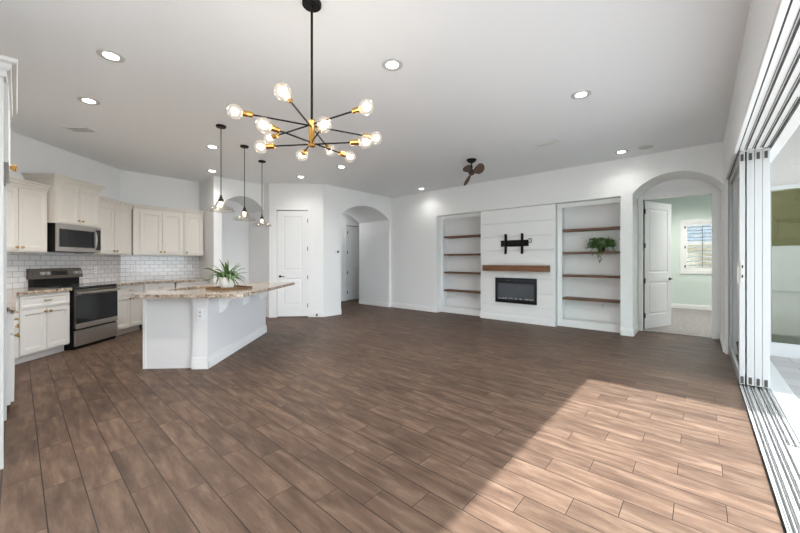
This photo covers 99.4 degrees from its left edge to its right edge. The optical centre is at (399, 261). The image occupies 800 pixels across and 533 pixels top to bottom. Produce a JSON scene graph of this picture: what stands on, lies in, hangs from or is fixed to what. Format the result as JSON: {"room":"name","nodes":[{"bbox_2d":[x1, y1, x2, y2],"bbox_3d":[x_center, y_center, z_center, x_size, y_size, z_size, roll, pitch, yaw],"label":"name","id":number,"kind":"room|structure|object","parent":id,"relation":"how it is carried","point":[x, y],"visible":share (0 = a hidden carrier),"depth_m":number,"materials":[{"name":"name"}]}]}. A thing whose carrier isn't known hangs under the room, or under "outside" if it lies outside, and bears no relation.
{"room":"open-plan living room","nodes":[
{"label":"open-plan living room","id":0,"kind":"room"},
{"bbox_2d":[10,131,119,253],"bbox_3d":[-5.458,-0.250,5.199,0.150,3.080,2.857,0,0,-4],"label":"wall","id":1,"kind":"structure","parent":0,"point":[30,155],"depth_m":5.35,"materials":[{"name":"white paint"}]},
{"bbox_2d":[7,176,50,252],"bbox_3d":[-5.148,-0.600,4.395,0.364,0.960,0.900,0,0,-4],"label":"upper cabinet","id":2,"kind":"object","parent":1,"relation":"attached to","point":[26,200],"visible":0.95,"depth_m":4.56,"materials":[{"name":"beige paint"}]},
{"bbox_2d":[21,173,105,227],"bbox_3d":[-5.155,-0.902,5.248,0.454,0.695,0.901,0,0,-4],"label":"upper cabinet","id":3,"kind":"object","parent":1,"relation":"attached to","point":[72,201],"visible":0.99,"depth_m":5.10,"materials":[{"name":"beige paint"}]},
{"bbox_2d":[47,223,100,252],"bbox_3d":[-5.140,-0.346,5.252,0.468,0.413,0.765,0,0,-4],"label":"microwave","id":4,"kind":"object","parent":3,"relation":"attached to","point":[67,238],"visible":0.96,"depth_m":5.13,"materials":[{"name":"silver metal"}]},
{"bbox_2d":[7,252,120,288],"bbox_3d":[-5.379,0.130,5.207,0.010,0.500,2.850,0,0,-4],"label":"backsplash","id":5,"kind":"structure","parent":1,"relation":"attached to","point":[108,266],"depth_m":5.46,"materials":[{"name":"white tile"}]},
{"bbox_2d":[75,196,133,254],"bbox_3d":[-5.253,-0.608,6.122,0.364,0.975,0.950,0,0,-4],"label":"upper cabinet","id":6,"kind":"object","parent":1,"relation":"attached to","point":[115,215],"visible":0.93,"depth_m":6.07,"materials":[{"name":"beige paint"}]},
{"bbox_2d":[120,170,198,210],"bbox_3d":[-5.083,-0.250,7.181,0.150,3.080,1.460,0,0,41],"label":"wall","id":7,"kind":"structure","parent":0,"point":[135,187],"depth_m":7.10,"materials":[{"name":"white paint"}]},
{"bbox_2d":[131,204,183,255],"bbox_3d":[-4.987,-0.608,6.896,0.364,0.975,0.950,0,0,41],"label":"upper cabinet","id":8,"kind":"object","parent":7,"relation":"attached to","point":[155,230],"visible":1,"depth_m":6.80,"materials":[{"name":"beige paint"}]},
{"bbox_2d":[121,255,199,280],"bbox_3d":[-5.003,0.130,7.150,0.010,0.500,1.400,0,0,41],"label":"backsplash","id":9,"kind":"structure","parent":7,"relation":"attached to","point":[150,267],"depth_m":7.10,"materials":[{"name":"white tile"}]},
{"bbox_2d":[131,265,137,270],"bbox_3d":[-5.313,0.140,6.783,0.009,0.115,0.115,0,0,41],"label":"power outlet","id":10,"kind":"object","parent":9,"relation":"attached to","point":[133,267],"visible":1,"depth_m":6.78,"materials":[{"name":"white plastic"}]},
{"bbox_2d":[183,209,203,255],"bbox_3d":[-4.543,-0.608,7.397,0.364,0.975,0.380,0,0,41],"label":"upper cabinet","id":11,"kind":"object","parent":7,"relation":"attached to","point":[192,219],"visible":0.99,"depth_m":7.29,"materials":[{"name":"beige paint"}]},
{"bbox_2d":[199,176,358,300],"bbox_3d":[-2.407,-0.250,9.700,1.160,3.080,5.860,0,0,41],"label":"wall","id":12,"kind":"structure","parent":0,"point":[226,239],"depth_m":8.02,"materials":[{"name":"white paint"}]},
{"bbox_2d":[345,223,358,300],"bbox_3d":[-1.504,0.020,11.431,0.138,2.540,0.970,0,0,41],"label":"door frame","id":13,"kind":"structure","parent":12,"relation":"attached to","point":[346,224],"depth_m":11.05,"materials":[{"name":"white paint"}]},
{"bbox_2d":[347,226,358,299],"bbox_3d":[-1.490,0.060,11.404,0.142,2.420,0.814,0,0,41],"label":"door","id":14,"kind":"structure","parent":12,"relation":"in","point":[352,232],"depth_m":11.29,"materials":[{"name":"white paint"}]},
{"bbox_2d":[261,183,322,316],"bbox_3d":[-2.544,-0.250,7.899,1.538,3.080,0.345,0,0,5],"label":"wall","id":15,"kind":"structure","parent":0,"point":[275,194],"depth_m":7.83,"materials":[{"name":"white paint"}]},
{"bbox_2d":[277,211,307,315],"bbox_3d":[-2.465,0.055,7.829,0.712,2.430,0.142,0,0,-4],"label":"door","id":16,"kind":"structure","parent":15,"relation":"in","point":[292,226],"depth_m":7.81,"materials":[{"name":"white paint"}]},
{"bbox_2d":[273,206,311,317],"bbox_3d":[-2.475,0.015,7.849,0.885,2.550,0.138,0,0,-4],"label":"door frame","id":17,"kind":"structure","parent":15,"relation":"attached to","point":[275,208],"depth_m":7.79,"materials":[{"name":"white paint"}]},
{"bbox_2d":[312,311,322,316],"bbox_3d":[-1.903,1.225,7.830,0.255,0.130,0.016,0,0,-4],"label":"baseboard","id":18,"kind":"structure","parent":15,"relation":"attached to","point":[320,313],"depth_m":7.83,"materials":[{"name":"white paint"}]},
{"bbox_2d":[323,184,390,310],"bbox_3d":[-1.482,-0.250,9.122,1.250,3.080,2.300,0,0,41],"label":"wall","id":19,"kind":"structure","parent":0,"point":[372,212],"depth_m":9.34,"materials":[{"name":"white paint"}]},
{"bbox_2d":[323,309,340,316],"bbox_3d":[-1.599,1.225,8.036,0.016,0.130,0.518,0,0,41],"label":"baseboard","id":20,"kind":"structure","parent":19,"relation":"attached to","point":[338,311],"depth_m":8.01,"materials":[{"name":"white paint"}]},
{"bbox_2d":[359,299,388,306],"bbox_3d":[-0.782,1.225,9.914,1.250,0.130,0.016,0,0,41],"label":"baseboard","id":21,"kind":"structure","parent":19,"relation":"attached to","point":[367,302],"depth_m":9.87,"materials":[{"name":"white paint"}]},
{"bbox_2d":[0,0,750,197],"bbox_3d":[-1.542,-1.850,4.702,9.860,0.120,12.200,0,0,41],"label":"ceiling","id":22,"kind":"structure","parent":0,"point":[490,82],"depth_m":3.43,"materials":[{"name":"white paint"}]},
{"bbox_2d":[62,127,99,132],"bbox_3d":[-4.334,-1.786,4.609,0.340,0.008,0.180,0,0,-4],"label":"ceiling vent","id":23,"kind":"object","parent":22,"relation":"in","point":[73,129],"visible":1,"depth_m":4.60,"materials":[{"name":"white metal"}]},
{"bbox_2d":[77,97,100,104],"bbox_3d":[-3.475,-1.786,3.787,0.196,0.007,0.196,0,0,41],"label":"recessed light","id":24,"kind":"object","parent":22,"relation":"in","point":[86,100],"visible":1,"depth_m":3.79,"materials":[{"name":"grey"}]},
{"bbox_2d":[96,49,124,62],"bbox_3d":[-2.522,-1.786,2.957,0.196,0.007,0.196,0,0,41],"label":"recessed light","id":25,"kind":"object","parent":22,"relation":"in","point":[109,55],"visible":1,"depth_m":2.95,"materials":[{"name":"grey"}]},
{"bbox_2d":[205,145,218,148],"bbox_3d":[-2.939,-1.786,5.311,0.196,0.007,0.196,0,0,41],"label":"recessed light","id":26,"kind":"object","parent":22,"relation":"in","point":[207,146],"visible":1,"depth_m":5.28,"materials":[{"name":"grey"}]},
{"bbox_2d":[207,124,234,211],"bbox_3d":[-2.366,-1.228,4.482,0.334,1.125,0.334,0,0,41],"label":"pendant light","id":27,"kind":"object","parent":22,"relation":"hanging from","point":[220,126],"visible":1,"depth_m":4.46,"materials":[{"name":"black"}]},
{"bbox_2d":[233,145,255,220],"bbox_3d":[-2.416,-1.215,5.267,0.334,1.150,0.334,0,0,41],"label":"pendant light","id":28,"kind":"object","parent":22,"relation":"hanging from","point":[241,146],"visible":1,"depth_m":5.26,"materials":[{"name":"black"}]},
{"bbox_2d":[252,160,271,225],"bbox_3d":[-2.465,-1.210,6.056,0.334,1.160,0.334,0,0,41],"label":"pendant light","id":29,"kind":"object","parent":22,"relation":"hanging from","point":[259,161],"visible":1,"depth_m":6.04,"materials":[{"name":"black"}]},
{"bbox_2d":[227,0,376,162],"bbox_3d":[-0.611,-1.274,2.350,1.094,1.031,0.979,0,0,41],"label":"sputnik chandelier","id":30,"kind":"object","parent":22,"relation":"hanging from","point":[313,6],"visible":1,"depth_m":2.33,"materials":[{"name":"black"}]},
{"bbox_2d":[243,110,252,117],"bbox_3d":[-0.974,-0.943,2.172,0.062,0.037,0.037,0,0,-26],"label":"bulb socket","id":31,"kind":"object","parent":30,"relation":"attached to","point":[245,113],"depth_m":2.16,"materials":[{"name":"gold metal"}]},
{"bbox_2d":[265,144,274,148],"bbox_3d":[-0.915,-0.814,2.401,0.062,0.037,0.037,0,0,9],"label":"bulb socket","id":32,"kind":"object","parent":30,"relation":"attached to","point":[268,146],"depth_m":2.39,"materials":[{"name":"gold metal"}]},
{"bbox_2d":[269,124,279,132],"bbox_3d":[-0.785,-0.831,2.128,0.039,0.038,0.064,0,0,41],"label":"bulb socket","id":33,"kind":"object","parent":30,"relation":"attached to","point":[273,128],"depth_m":2.11,"materials":[{"name":"gold metal"}]},
{"bbox_2d":[271,133,278,138],"bbox_3d":[-0.956,-0.961,2.602,0.063,0.038,0.037,0,0,36],"label":"bulb socket","id":34,"kind":"object","parent":30,"relation":"attached to","point":[276,135],"depth_m":2.59,"materials":[{"name":"gold metal"}]},
{"bbox_2d":[283,92,292,102],"bbox_3d":[-0.630,-0.916,1.907,0.037,0.038,0.063,0,0,2],"label":"bulb socket","id":35,"kind":"object","parent":30,"relation":"attached to","point":[286,96],"depth_m":1.88,"materials":[{"name":"gold metal"}]},
{"bbox_2d":[318,124,324,132],"bbox_3d":[-0.493,-0.828,2.121,0.037,0.037,0.062,0,0,-27],"label":"bulb socket","id":36,"kind":"object","parent":30,"relation":"attached to","point":[321,128],"depth_m":2.10,"materials":[{"name":"gold metal"}]},
{"bbox_2d":[338,151,346,156],"bbox_3d":[-0.438,-0.814,2.572,0.039,0.038,0.064,0,0,41],"label":"bulb socket","id":37,"kind":"object","parent":30,"relation":"attached to","point":[341,153],"depth_m":2.56,"materials":[{"name":"gold metal"}]},
{"bbox_2d":[350,139,359,144],"bbox_3d":[-0.307,-0.806,2.299,0.062,0.037,0.037,0,0,9],"label":"bulb socket","id":38,"kind":"object","parent":30,"relation":"attached to","point":[353,142],"depth_m":2.29,"materials":[{"name":"gold metal"}]},
{"bbox_2d":[352,106,362,113],"bbox_3d":[-0.266,-0.935,2.098,0.063,0.038,0.037,0,0,36],"label":"bulb socket","id":39,"kind":"object","parent":30,"relation":"attached to","point":[358,109],"depth_m":2.08,"materials":[{"name":"gold metal"}]},
{"bbox_2d":[362,133,370,138],"bbox_3d":[-0.249,-0.933,2.528,0.062,0.037,0.037,0,0,-26],"label":"bulb socket","id":40,"kind":"object","parent":30,"relation":"attached to","point":[364,135],"depth_m":2.51,"materials":[{"name":"gold metal"}]},
{"bbox_2d":[382,58,402,70],"bbox_3d":[-0.070,-1.786,3.090,0.196,0.007,0.196,0,0,41],"label":"recessed light","id":41,"kind":"object","parent":22,"relation":"in","point":[392,64],"visible":1,"depth_m":3.08,"materials":[{"name":"grey"}]},
{"bbox_2d":[463,158,483,185],"bbox_3d":[1.250,-1.559,5.948,0.206,0.462,0.467,0,0,-25],"label":"ceiling fan","id":42,"kind":"object","parent":22,"relation":"hanging from","point":[479,168],"visible":1,"depth_m":5.92,"materials":[{"name":"black wood"}]},
{"bbox_2d":[534,140,559,147],"bbox_3d":[2.251,-1.786,5.178,0.340,0.008,0.160,0,0,41],"label":"ceiling vent","id":43,"kind":"object","parent":22,"relation":"in","point":[555,141],"visible":1,"depth_m":5.18,"materials":[{"name":"white metal"}]},
{"bbox_2d":[571,90,590,98],"bbox_3d":[1.946,-1.786,3.646,0.196,0.007,0.196,0,0,41],"label":"recessed light","id":44,"kind":"object","parent":22,"relation":"in","point":[584,93],"visible":1,"depth_m":3.63,"materials":[{"name":"grey"}]},
{"bbox_2d":[615,150,627,153],"bbox_3d":[3.631,-1.786,5.557,0.196,0.007,0.196,0,0,41],"label":"recessed light","id":45,"kind":"object","parent":22,"relation":"in","point":[621,151],"visible":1,"depth_m":5.56,"materials":[{"name":"grey"}]},
{"bbox_2d":[638,145,653,149],"bbox_3d":[3.872,-1.786,5.337,0.196,0.007,0.196,0,0,41],"label":"recessed light","id":46,"kind":"object","parent":22,"relation":"in","point":[648,146],"visible":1,"depth_m":5.33,"materials":[{"name":"grey"}]},
{"bbox_2d":[0,299,783,532],"bbox_3d":[0.902,1.344,4.943,13.200,0.132,15.800,0,0,41],"label":"floor","id":47,"kind":"structure","parent":0,"point":[365,418],"depth_m":2.52,"materials":[{"name":"brown wood"}]},
{"bbox_2d":[0,55,17,469],"bbox_3d":[-3.028,0.018,2.229,1.126,2.545,0.679,0,0,41],"label":"tall cabinet","id":48,"kind":"object","parent":47,"relation":"on","point":[8,66],"visible":1,"depth_m":2.11,"materials":[{"name":"grey paint"}]},
{"bbox_2d":[7,312,19,404],"bbox_3d":[-3.655,0.856,2.796,0.620,0.868,0.698,0,0,41],"label":"base cabinet","id":49,"kind":"object","parent":47,"relation":"on","point":[10,315],"visible":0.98,"depth_m":2.82,"materials":[{"name":"grey paint"}]},
{"bbox_2d":[14,311,19,381],"bbox_3d":[-4.153,0.856,3.237,0.690,0.868,0.698,0,0,41],"label":"base cabinet","id":50,"kind":"object","parent":47,"relation":"on","point":[17,325],"visible":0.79,"depth_m":3.43,"materials":[{"name":"grey paint"}]},
{"bbox_2d":[15,291,69,364],"bbox_3d":[-5.010,0.856,4.498,0.652,0.868,0.730,0,0,-4],"label":"base cabinet","id":51,"kind":"object","parent":47,"relation":"on","point":[44,318],"visible":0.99,"depth_m":4.47,"materials":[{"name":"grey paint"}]},
{"bbox_2d":[7,288,71,312],"bbox_3d":[-4.350,0.401,3.751,2.963,0.042,1.207,0,0,41],"label":"countertop","id":52,"kind":"structure","parent":51,"relation":"on","point":[11,293],"depth_m":4.29,"materials":[{"name":"beige stone"}]},
{"bbox_2d":[26,268,119,349],"bbox_3d":[-5.014,0.700,5.274,0.717,1.180,0.805,0,0,-3],"label":"electric range","id":53,"kind":"object","parent":47,"relation":"on","point":[93,307],"visible":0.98,"depth_m":5.19,"materials":[{"name":"silver metal"}]},
{"bbox_2d":[28,284,116,288],"bbox_3d":[-5.048,0.390,5.280,0.640,0.030,0.790,0,0,-4],"label":"cooktop","id":54,"kind":"object","parent":53,"relation":"in","point":[74,286],"depth_m":5.19,"materials":[{"name":"black"}]},
{"bbox_2d":[64,285,119,349],"bbox_3d":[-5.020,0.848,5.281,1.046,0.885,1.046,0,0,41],"label":"oven","id":55,"kind":"object","parent":53,"relation":"in","point":[93,308],"depth_m":5.19,"materials":[{"name":"silver glass"}]},
{"bbox_2d":[116,284,142,335],"bbox_3d":[-5.104,0.856,6.045,0.652,0.868,0.710,0,0,-3],"label":"base cabinet","id":56,"kind":"object","parent":47,"relation":"on","point":[130,309],"visible":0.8,"depth_m":6.03,"materials":[{"name":"grey paint"}]},
{"bbox_2d":[83,278,209,285],"bbox_3d":[-4.807,0.401,6.520,1.131,0.042,2.074,0,0,41],"label":"countertop","id":57,"kind":"structure","parent":56,"relation":"on","point":[126,282],"depth_m":6.59,"materials":[{"name":"beige stone"}]},
{"bbox_2d":[140,282,174,327],"bbox_3d":[-4.886,0.856,6.792,0.652,0.868,0.500,0,0,41],"label":"base cabinet","id":58,"kind":"object","parent":47,"relation":"on","point":[147,287],"visible":0.28,"depth_m":6.57,"materials":[{"name":"grey paint"}]},
{"bbox_2d":[175,281,207,287],"bbox_3d":[-4.508,0.856,7.219,0.652,0.868,0.600,0,0,41],"label":"base cabinet","id":59,"kind":"object","parent":47,"relation":"on","point":[177,284],"visible":0.09,"depth_m":6.97,"materials":[{"name":"grey paint"}]},
{"bbox_2d":[143,291,267,368],"bbox_3d":[-2.650,0.856,5.093,0.993,0.868,2.126,0,0,-4],"label":"kitchen island","id":60,"kind":"object","parent":47,"relation":"on","point":[193,333],"visible":0.88,"depth_m":4.09,"materials":[{"name":"white paint"}]},
{"bbox_2d":[197,308,203,319],"bbox_3d":[-2.388,0.632,4.054,0.070,0.135,0.018,0,0,-4],"label":"outlet","id":61,"kind":"object","parent":60,"relation":"attached to","point":[200,311],"depth_m":4.05,"materials":[{"name":"white plastic"}]},
{"bbox_2d":[133,282,294,297],"bbox_3d":[-2.507,0.401,5.021,1.340,0.042,2.290,0,0,-4],"label":"island countertop","id":62,"kind":"structure","parent":60,"relation":"on","point":[199,291],"depth_m":4.25,"materials":[{"name":"beige stone"}]},
{"bbox_2d":[205,285,251,290],"bbox_3d":[-2.345,0.364,4.660,0.370,0.032,0.450,0,0,32],"label":"serving tray","id":63,"kind":"object","parent":62,"relation":"on","point":[236,286],"visible":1,"depth_m":4.54,"materials":[{"name":"brown wood"}]},
{"bbox_2d":[203,261,246,287],"bbox_3d":[-2.376,0.170,4.600,0.594,0.400,0.588,0,0,41],"label":"potted plant","id":64,"kind":"object","parent":63,"relation":"on","point":[226,279],"visible":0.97,"depth_m":4.52,"materials":[{"name":"green plant"}]},
{"bbox_2d":[481,204,556,325],"bbox_3d":[2.477,0.075,7.242,1.627,2.430,0.070,0,0,41],"label":"wall","id":65,"kind":"structure","parent":0,"point":[538,223],"depth_m":7.10,"materials":[{"name":"white paint"}]},
{"bbox_2d":[495,277,536,304],"bbox_3d":[2.449,0.626,7.198,0.898,0.537,0.032,0,0,41],"label":"electric fireplace","id":66,"kind":"object","parent":65,"relation":"attached to","point":[507,290],"visible":1,"depth_m":7.18,"materials":[{"name":"black"}]},
{"bbox_2d":[482,265,549,271],"bbox_3d":[2.408,0.147,7.136,1.390,0.125,0.180,0,0,41],"label":"mantel beam","id":67,"kind":"structure","parent":65,"relation":"attached to","point":[526,268],"depth_m":6.99,"materials":[{"name":"brown wood"}]},
{"bbox_2d":[501,233,531,253],"bbox_3d":[2.450,-0.367,7.182,0.671,0.435,0.055,0,0,41],"label":"mount","id":68,"kind":"object","parent":65,"relation":"attached to","point":[506,243],"visible":1,"depth_m":7.20,"materials":[{"name":"black metal"}]},
{"bbox_2d":[480,312,555,326],"bbox_3d":[2.448,1.225,7.210,1.627,0.130,0.016,0,0,41],"label":"baseboard","id":69,"kind":"structure","parent":65,"relation":"attached to","point":[538,321],"depth_m":7.14,"materials":[{"name":"white paint"}]},
{"bbox_2d":[443,202,619,325],"bbox_3d":[2.588,-0.010,7.484,3.960,2.600,0.440,0,0,41],"label":"wall niche","id":70,"kind":"object","parent":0,"point":[600,215],"visible":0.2,"depth_m":6.83,"materials":[{"name":"white paint"}]},
{"bbox_2d":[444,289,480,293],"bbox_3d":[1.611,0.742,8.378,1.090,0.042,0.255,0,0,41],"label":"wall shelf","id":71,"kind":"object","parent":70,"relation":"attached to","point":[449,290],"visible":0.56,"depth_m":8.34,"materials":[{"name":"brown wood"}]},
{"bbox_2d":[444,234,480,238],"bbox_3d":[1.611,-0.610,8.378,1.090,0.042,0.255,0,0,41],"label":"wall shelf","id":72,"kind":"object","parent":70,"relation":"attached to","point":[478,235],"visible":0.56,"depth_m":8.34,"materials":[{"name":"brown wood"}]},
{"bbox_2d":[444,253,480,255],"bbox_3d":[1.611,-0.162,8.378,1.090,0.042,0.255,0,0,41],"label":"wall shelf","id":73,"kind":"object","parent":70,"relation":"attached to","point":[475,253],"visible":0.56,"depth_m":8.38,"materials":[{"name":"brown wood"}]},
{"bbox_2d":[444,272,480,273],"bbox_3d":[1.611,0.290,8.378,1.090,0.042,0.255,0,0,41],"label":"wall shelf","id":74,"kind":"object","parent":70,"relation":"attached to","point":[444,272],"visible":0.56,"depth_m":8.26,"materials":[{"name":"brown wood"}]},
{"bbox_2d":[562,296,619,302],"bbox_3d":[3.692,0.742,6.537,0.978,0.042,0.255,0,0,41],"label":"wall shelf","id":75,"kind":"object","parent":70,"relation":"attached to","point":[566,297],"visible":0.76,"depth_m":6.45,"materials":[{"name":"brown wood"}]},
{"bbox_2d":[562,226,619,231],"bbox_3d":[3.692,-0.610,6.537,0.978,0.042,0.255,0,0,41],"label":"wall shelf","id":76,"kind":"object","parent":70,"relation":"attached to","point":[616,227],"visible":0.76,"depth_m":6.48,"materials":[{"name":"brown wood"}]},
{"bbox_2d":[562,274,619,277],"bbox_3d":[3.692,0.290,6.537,0.978,0.042,0.255,0,0,41],"label":"wall shelf","id":77,"kind":"object","parent":70,"relation":"attached to","point":[564,275],"visible":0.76,"depth_m":6.41,"materials":[{"name":"brown wood"}]},
{"bbox_2d":[562,251,619,253],"bbox_3d":[3.692,-0.162,6.537,0.978,0.042,0.255,0,0,41],"label":"wall shelf","id":78,"kind":"object","parent":70,"relation":"attached to","point":[594,252],"visible":0.73,"depth_m":6.39,"materials":[{"name":"brown wood"}]},
{"bbox_2d":[584,236,619,261],"bbox_3d":[3.785,-0.233,6.398,0.641,0.546,0.283,0,0,41],"label":"trailing plant","id":79,"kind":"object","parent":78,"relation":"on","point":[611,243],"visible":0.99,"depth_m":6.34,"materials":[{"name":"green plant"}]},
{"bbox_2d":[391,142,722,328],"bbox_3d":[2.460,-0.250,7.624,6.942,3.080,0.680,0,0,41],"label":"wall","id":80,"kind":"structure","parent":0,"point":[415,218],"depth_m":6.79,"materials":[{"name":"white paint"}]},
{"bbox_2d":[391,302,436,311],"bbox_3d":[0.336,1.225,9.039,1.544,0.130,0.016,0,0,41],"label":"baseboard","id":81,"kind":"structure","parent":80,"relation":"attached to","point":[396,305],"depth_m":8.98,"materials":[{"name":"white paint"}]},
{"bbox_2d":[441,212,480,315],"bbox_3d":[1.585,0.075,8.374,1.209,2.430,0.275,0,0,41],"label":"trim","id":82,"kind":"structure","parent":80,"relation":"attached to","point":[450,309],"depth_m":8.46,"materials":[{"name":"white paint"}]},
{"bbox_2d":[558,198,620,332],"bbox_3d":[3.665,0.075,6.535,1.090,2.430,0.275,0,0,41],"label":"trim","id":83,"kind":"structure","parent":80,"relation":"attached to","point":[568,322],"depth_m":6.57,"materials":[{"name":"white paint"}]},
{"bbox_2d":[620,328,632,335],"bbox_3d":[3.919,1.225,5.868,0.174,0.130,0.016,0,0,41],"label":"baseboard","id":84,"kind":"structure","parent":80,"relation":"attached to","point":[623,331],"depth_m":5.86,"materials":[{"name":"white paint"}]},
{"bbox_2d":[633,324,638,336],"bbox_3d":[4.221,1.225,6.066,0.016,0.130,0.680,0,0,41],"label":"baseboard","id":85,"kind":"structure","parent":80,"relation":"attached to","point":[636,328],"depth_m":6.01,"materials":[{"name":"white paint"}]},
{"bbox_2d":[687,225,711,242],"bbox_3d":[15.283,-1.260,16.520,14.000,5.300,6.000,0,0,41],"label":"sky","id":86,"kind":"structure","parent":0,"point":[696,225],"depth_m":14.98,"materials":[{"name":"blue"}]},
{"bbox_2d":[641,179,784,338],"bbox_3d":[4.665,-0.160,6.207,3.162,2.900,0.120,0,0,41],"label":"wall","id":87,"kind":"structure","parent":0,"point":[677,185],"depth_m":5.78,"materials":[{"name":"white paint"}]},
{"bbox_2d":[644,201,671,328],"bbox_3d":[4.975,0.070,6.557,0.909,2.400,0.142,0,0,-26],"label":"door","id":88,"kind":"structure","parent":87,"relation":"in","point":[657,216],"depth_m":6.54,"materials":[{"name":"white paint"}]},
{"bbox_2d":[638,188,717,338],"bbox_3d":[4.885,0.037,6.001,1.085,2.505,0.138,0,0,41],"label":"door frame","id":89,"kind":"structure","parent":87,"relation":"attached to","point":[714,191],"depth_m":5.81,"materials":[{"name":"white paint"}]},
{"bbox_2d":[644,188,799,305],"bbox_3d":[7.068,-0.310,6.631,6.200,3.200,4.900,0,0,41],"label":"wall","id":90,"kind":"structure","parent":0,"point":[692,289],"depth_m":9.13,"materials":[{"name":"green paint"}]},
{"bbox_2d":[671,303,711,309],"bbox_3d":[8.718,1.225,8.232,5.050,0.130,0.016,0,0,41],"label":"baseboard","id":91,"kind":"structure","parent":90,"relation":"attached to","point":[684,306],"depth_m":9.05,"materials":[{"name":"white paint"}]},
{"bbox_2d":[680,218,711,273],"bbox_3d":[8.230,-0.385,8.698,1.600,1.450,0.156,0,0,41],"label":"window","id":92,"kind":"structure","parent":90,"relation":"in","point":[683,223],"depth_m":9.02,"materials":[{"name":"white paint"}]},
{"bbox_2d":[721,0,799,353],"bbox_3d":[1.714,-0.250,1.240,0.400,3.080,11.230,0,0,41],"label":"wall","id":93,"kind":"structure","parent":0,"point":[762,13],"depth_m":3.00,"materials":[{"name":"white paint"}]},
{"bbox_2d":[720,332,724,352],"bbox_3d":[4.928,1.225,5.187,0.016,0.130,1.060,0,0,41],"label":"baseboard","id":94,"kind":"structure","parent":93,"relation":"attached to","point":[721,336],"depth_m":5.00,"materials":[{"name":"white paint"}]},
{"bbox_2d":[728,179,729,354],"bbox_3d":[4.626,0.073,4.606,0.245,2.427,0.030,0,0,41],"label":"trim","id":95,"kind":"structure","parent":93,"relation":"attached to","point":[728,179],"depth_m":4.67,"materials":[{"name":"white metal"}]},
{"bbox_2d":[741,147,762,152],"bbox_3d":[3.551,-1.127,3.421,0.156,0.025,0.030,0,0,41],"label":"trim","id":96,"kind":"structure","parent":93,"relation":"attached to","point":[758,148],"depth_m":3.41,"materials":[{"name":"grey"}]},
{"bbox_2d":[729,355,786,532],"bbox_3d":[2.576,1.301,2.447,0.015,0.018,5.980,0,0,41],"label":"trim","id":97,"kind":"structure","parent":93,"relation":"attached to","point":[772,491],"depth_m":2.17,"materials":[{"name":"brown metal"}]},
{"bbox_2d":[725,0,799,179],"bbox_3d":[2.673,-1.130,2.361,0.349,0.020,5.980,0,0,41],"label":"door track","id":98,"kind":"object","parent":93,"relation":"attached to","point":[793,122],"visible":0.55,"depth_m":2.28,"materials":[{"name":"white metal"}]},
{"bbox_2d":[743,383,799,532],"bbox_3d":[2.662,1.298,2.371,0.215,0.023,5.980,0,0,41],"label":"sill","id":99,"kind":"structure","parent":93,"relation":"attached to","point":[795,451],"depth_m":2.34,"materials":[{"name":"white metal"}]},
{"bbox_2d":[730,356,799,532],"bbox_3d":[2.651,1.280,2.381,0.200,0.015,5.980,0,0,41],"label":"door track","id":100,"kind":"object","parent":99,"relation":"on","point":[755,387],"visible":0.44,"depth_m":2.31,"materials":[{"name":"silver metal"}]},
{"bbox_2d":[729,152,744,383],"bbox_3d":[4.022,0.068,4.066,0.053,2.385,1.579,0,0,41],"label":"door","id":101,"kind":"structure","parent":100,"relation":"on","point":[737,178],"depth_m":3.81,"materials":[{"name":"white metal"}]},
{"bbox_2d":[745,151,753,385],"bbox_3d":[4.072,0.068,4.024,0.052,2.385,1.576,0,0,41],"label":"door","id":102,"kind":"structure","parent":100,"relation":"on","point":[749,156],"depth_m":3.44,"materials":[{"name":"white metal"}]},
{"bbox_2d":[754,150,761,386],"bbox_3d":[4.113,0.068,3.987,0.052,2.385,1.576,0,0,41],"label":"door","id":103,"kind":"structure","parent":100,"relation":"on","point":[757,153],"depth_m":3.40,"materials":[{"name":"white metal"}]},
{"bbox_2d":[762,147,769,388],"bbox_3d":[4.154,0.068,3.951,0.052,2.385,1.576,0,0,41],"label":"door","id":104,"kind":"structure","parent":100,"relation":"on","point":[765,151],"depth_m":3.37,"materials":[{"name":"white metal"}]},
{"bbox_2d":[741,384,799,532],"bbox_3d":[2.657,1.286,2.376,0.201,0.002,5.980,0,0,41],"label":"door track","id":105,"kind":"object","parent":99,"relation":"on","point":[784,506],"visible":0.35,"depth_m":2.30,"materials":[{"name":"grey metal"}]},
{"bbox_2d":[770,361,799,441],"bbox_3d":[2.799,1.299,2.250,0.150,0.042,5.980,0,0,41],"label":"door sill","id":106,"kind":"structure","parent":93,"relation":"attached to","point":[788,402],"depth_m":3.13,"materials":[{"name":"white concrete"}]},
{"bbox_2d":[770,124,799,341],"bbox_3d":[6.492,-0.395,3.669,3.538,3.430,0.200,0,0,41],"label":"wall","id":107,"kind":"structure","parent":0,"point":[785,168],"depth_m":4.62,"materials":[{"name":"grey"}]},
{"bbox_2d":[770,183,799,358],"bbox_3d":[6.194,0.133,3.983,2.600,2.345,0.335,0,0,41],"label":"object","id":108,"kind":"structure","parent":107,"relation":"in","point":[785,342],"depth_m":4.81,"materials":[{"name":"white metal"}]},
{"bbox_2d":[770,355,799,400],"bbox_3d":[4.086,1.367,-4.950,11.320,0.125,16.000,0,0,41],"label":"floor","id":109,"kind":"structure","parent":0,"point":[788,368],"depth_m":4.05,"materials":[{"name":"white concrete"}]},
{"label":"outside","id":110,"kind":"structure","parent":0,"visible":0},
{"bbox_2d":[687,245,711,267],"bbox_3d":[10.564,0.390,10.281,14.200,2.000,0.200,0,0,41],"label":"wall","id":111,"kind":"structure","parent":110,"point":[688,249],"depth_m":10.96,"materials":[{"name":"brown"}]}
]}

